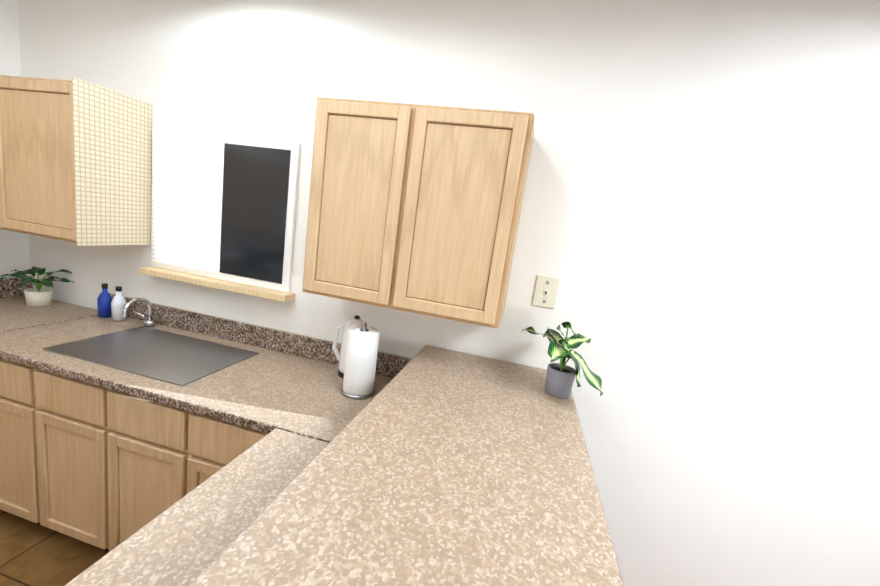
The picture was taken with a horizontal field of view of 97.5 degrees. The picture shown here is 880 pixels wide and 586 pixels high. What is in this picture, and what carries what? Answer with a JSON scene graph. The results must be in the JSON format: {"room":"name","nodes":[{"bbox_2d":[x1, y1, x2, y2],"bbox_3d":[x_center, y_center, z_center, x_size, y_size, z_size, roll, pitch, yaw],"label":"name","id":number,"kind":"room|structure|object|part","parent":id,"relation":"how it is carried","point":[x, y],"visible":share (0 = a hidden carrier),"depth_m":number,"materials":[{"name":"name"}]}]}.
{"room":"kitchen","nodes":[
{"label":"kitchen","id":0,"kind":"room"},
{"bbox_2d":[0,0,29,277],"bbox_3d":[-3.042,-0.157,0.550,0.120,2.690,3.840,10,10,12],"label":"wall","id":1,"kind":"structure","parent":0,"point":[14,250],"depth_m":2.21,"materials":[{"name":"paint"}]},
{"bbox_2d":[0,510,108,585],"bbox_3d":[-2.128,1.649,-0.986,3.120,0.060,7.120,10,10,12],"label":"floor","id":2,"kind":"structure","parent":0,"point":[32,554],"depth_m":1.75,"materials":[{"name":"brown tile"}]},
{"bbox_2d":[0,358,23,518],"bbox_3d":[-1.889,0.669,2.053,0.464,0.880,0.638,10,10,12],"label":"base cabinet","id":3,"kind":"object","parent":2,"relation":"on","point":[9,452],"depth_m":1.75,"materials":[{"name":"brown wood"}]},
{"bbox_2d":[0,276,97,332],"bbox_3d":[-2.769,0.708,0.671,0.645,1.035,3.714,10,10,12],"label":"countertop","id":4,"kind":"structure","parent":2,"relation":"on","point":[16,312],"depth_m":2.20,"materials":[{"name":"brown stone"}]},
{"bbox_2d":[0,266,73,306],"bbox_3d":[-2.354,-0.033,2.256,0.350,0.210,0.347,10,10,12],"label":"plant","id":5,"kind":"object","parent":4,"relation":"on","point":[38,296],"visible":1,"depth_m":2.25,"materials":[{"name":"green plant"}]},
{"bbox_3d":[-2.359,0.025,2.271,0.120,0.090,0.120,10,10,12],"label":"pot","id":6,"kind":"part","parent":5,"relation":"part of","materials":[{"name":"beige ceramic"}]},
{"bbox_2d":[12,362,87,543],"bbox_3d":[-1.530,0.732,1.978,0.510,0.880,0.638,10,10,12],"label":"base cabinet","id":7,"kind":"object","parent":2,"relation":"on","point":[52,409],"depth_m":1.68,"materials":[{"name":"brown wood"}]},
{"bbox_2d":[88,382,167,551],"bbox_3d":[-1.148,0.799,1.897,0.510,0.880,0.638,10,10,12],"label":"base cabinet","id":8,"kind":"object","parent":2,"relation":"on","point":[114,434],"depth_m":1.59,"materials":[{"name":"brown wood"}]},
{"bbox_2d":[0,315,392,442],"bbox_3d":[-0.983,0.368,1.792,2.216,0.040,0.648,10,10,12],"label":"countertop","id":9,"kind":"structure","parent":8,"relation":"on","point":[269,390],"depth_m":1.69,"materials":[{"name":"beige stone"}]},
{"bbox_2d":[97,283,106,317],"bbox_3d":[-1.918,0.040,2.211,0.067,0.190,0.067,8,10,0],"label":"soap bottle","id":10,"kind":"object","parent":9,"relation":"on","point":[100,300],"depth_m":2.19,"materials":[{"name":"blue"}]},
{"bbox_2d":[104,284,126,320],"bbox_3d":[-1.822,0.057,2.191,0.067,0.190,0.067,8,10,0],"label":"soap bottle","id":11,"kind":"object","parent":9,"relation":"on","point":[108,305],"depth_m":2.18,"materials":[{"name":"white plastic"}]},
{"bbox_2d":[122,298,154,325],"bbox_3d":[-1.674,0.101,2.112,0.119,0.170,0.176,10,10,12],"label":"faucet","id":12,"kind":"object","parent":9,"relation":"on","point":[149,321],"visible":1,"depth_m":2.15,"materials":[{"name":"silver metal"}]},
{"bbox_2d":[332,315,365,378],"bbox_3d":[-0.442,0.252,1.888,0.182,0.300,0.132,10,10,12],"label":"kettle","id":13,"kind":"object","parent":9,"relation":"on","point":[357,320],"visible":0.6,"depth_m":1.85,"materials":[{"name":"white plastic"}]},
{"bbox_2d":[341,323,379,399],"bbox_3d":[-0.347,0.287,1.705,0.150,0.320,0.150,10,10,12],"label":"paper towel","id":14,"kind":"object","parent":9,"relation":"on","point":[361,360],"visible":1,"depth_m":1.66,"materials":[{"name":"white paper"}]},
{"bbox_2d":[65,429,328,585],"bbox_3d":[-0.491,1.067,0.773,0.625,0.920,1.275,10,10,12],"label":"countertop","id":15,"kind":"structure","parent":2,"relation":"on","point":[189,538],"depth_m":0.94,"materials":[{"name":"brown stone"}]},
{"bbox_2d":[164,406,255,510],"bbox_3d":[-0.798,0.861,1.823,0.444,0.880,0.638,10,10,12],"label":"base cabinet","id":16,"kind":"object","parent":2,"relation":"on","point":[199,445],"depth_m":1.49,"materials":[{"name":"brown wood"}]},
{"bbox_2d":[256,430,267,442],"bbox_3d":[-0.303,0.948,1.719,0.678,0.880,0.638,10,10,12],"label":"base cabinet","id":17,"kind":"object","parent":2,"relation":"on","point":[260,434],"depth_m":1.41,"materials":[{"name":"brown wood"}]},
{"bbox_2d":[18,0,879,585],"bbox_3d":[1.130,0.228,1.675,7.840,2.690,0.120,10,10,12],"label":"wall","id":18,"kind":"structure","parent":0,"point":[698,230],"depth_m":1.64,"materials":[{"name":"paint"}]},
{"bbox_2d":[0,75,151,245],"bbox_3d":[-2.081,-0.695,2.045,0.933,0.750,0.368,10,10,12],"label":"upper cabinet","id":19,"kind":"object","parent":18,"relation":"attached to","point":[75,160],"visible":1,"depth_m":1.89,"materials":[{"name":"brown wood"}]},
{"bbox_2d":[139,128,300,301],"bbox_3d":[-1.158,-0.419,2.013,0.910,0.785,0.089,10,10,12],"label":"window","id":20,"kind":"structure","parent":18,"relation":"in","point":[223,211],"depth_m":2.02,"materials":[{"name":"white"}]},
{"bbox_2d":[110,294,411,377],"bbox_3d":[-0.901,0.250,2.081,2.216,0.115,0.020,10,10,12],"label":"backsplash","id":21,"kind":"structure","parent":18,"relation":"attached to","point":[271,339],"depth_m":2.09,"materials":[{"name":"brown stone"}]},
{"bbox_2d":[302,97,533,328],"bbox_3d":[-0.099,-0.338,1.648,0.848,0.790,0.331,10,10,12],"label":"upper cabinet","id":22,"kind":"object","parent":18,"relation":"attached to","point":[414,208],"visible":1,"depth_m":1.49,"materials":[{"name":"brown wood"}]},
{"bbox_2d":[532,275,559,308],"bbox_3d":[0.475,-0.006,1.727,0.100,0.140,0.012,10,10,12],"label":"light switch","id":23,"kind":"object","parent":18,"relation":"attached to","point":[546,291],"visible":1,"depth_m":1.73,"materials":[{"name":"beige plastic"}]},
{"bbox_3d":[-0.040,1.016,1.015,0.120,1.060,1.900,10,10,12],"label":"wall","id":24,"kind":"structure","parent":0,"visible":0},
{"bbox_2d":[190,345,623,585],"bbox_3d":[0.025,0.473,0.867,0.680,0.060,2.002,10,10,12],"label":"bar","id":25,"kind":"object","parent":24,"relation":"on","point":[428,465],"visible":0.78,"depth_m":0.83,"materials":[{"name":"stone"}]},
{"bbox_2d":[521,322,602,397],"bbox_3d":[0.461,0.239,1.516,0.304,0.292,0.393,10,10,12],"label":"plant","id":26,"kind":"object","parent":25,"relation":"on","point":[560,377],"visible":1,"depth_m":1.46,"materials":[{"name":"green plant"}]},
{"bbox_3d":[0.463,0.339,1.497,0.107,0.103,0.107,10,10,12],"label":"pot","id":27,"kind":"part","parent":26,"relation":"part of","materials":[{"name":"ceramic"}]}
]}

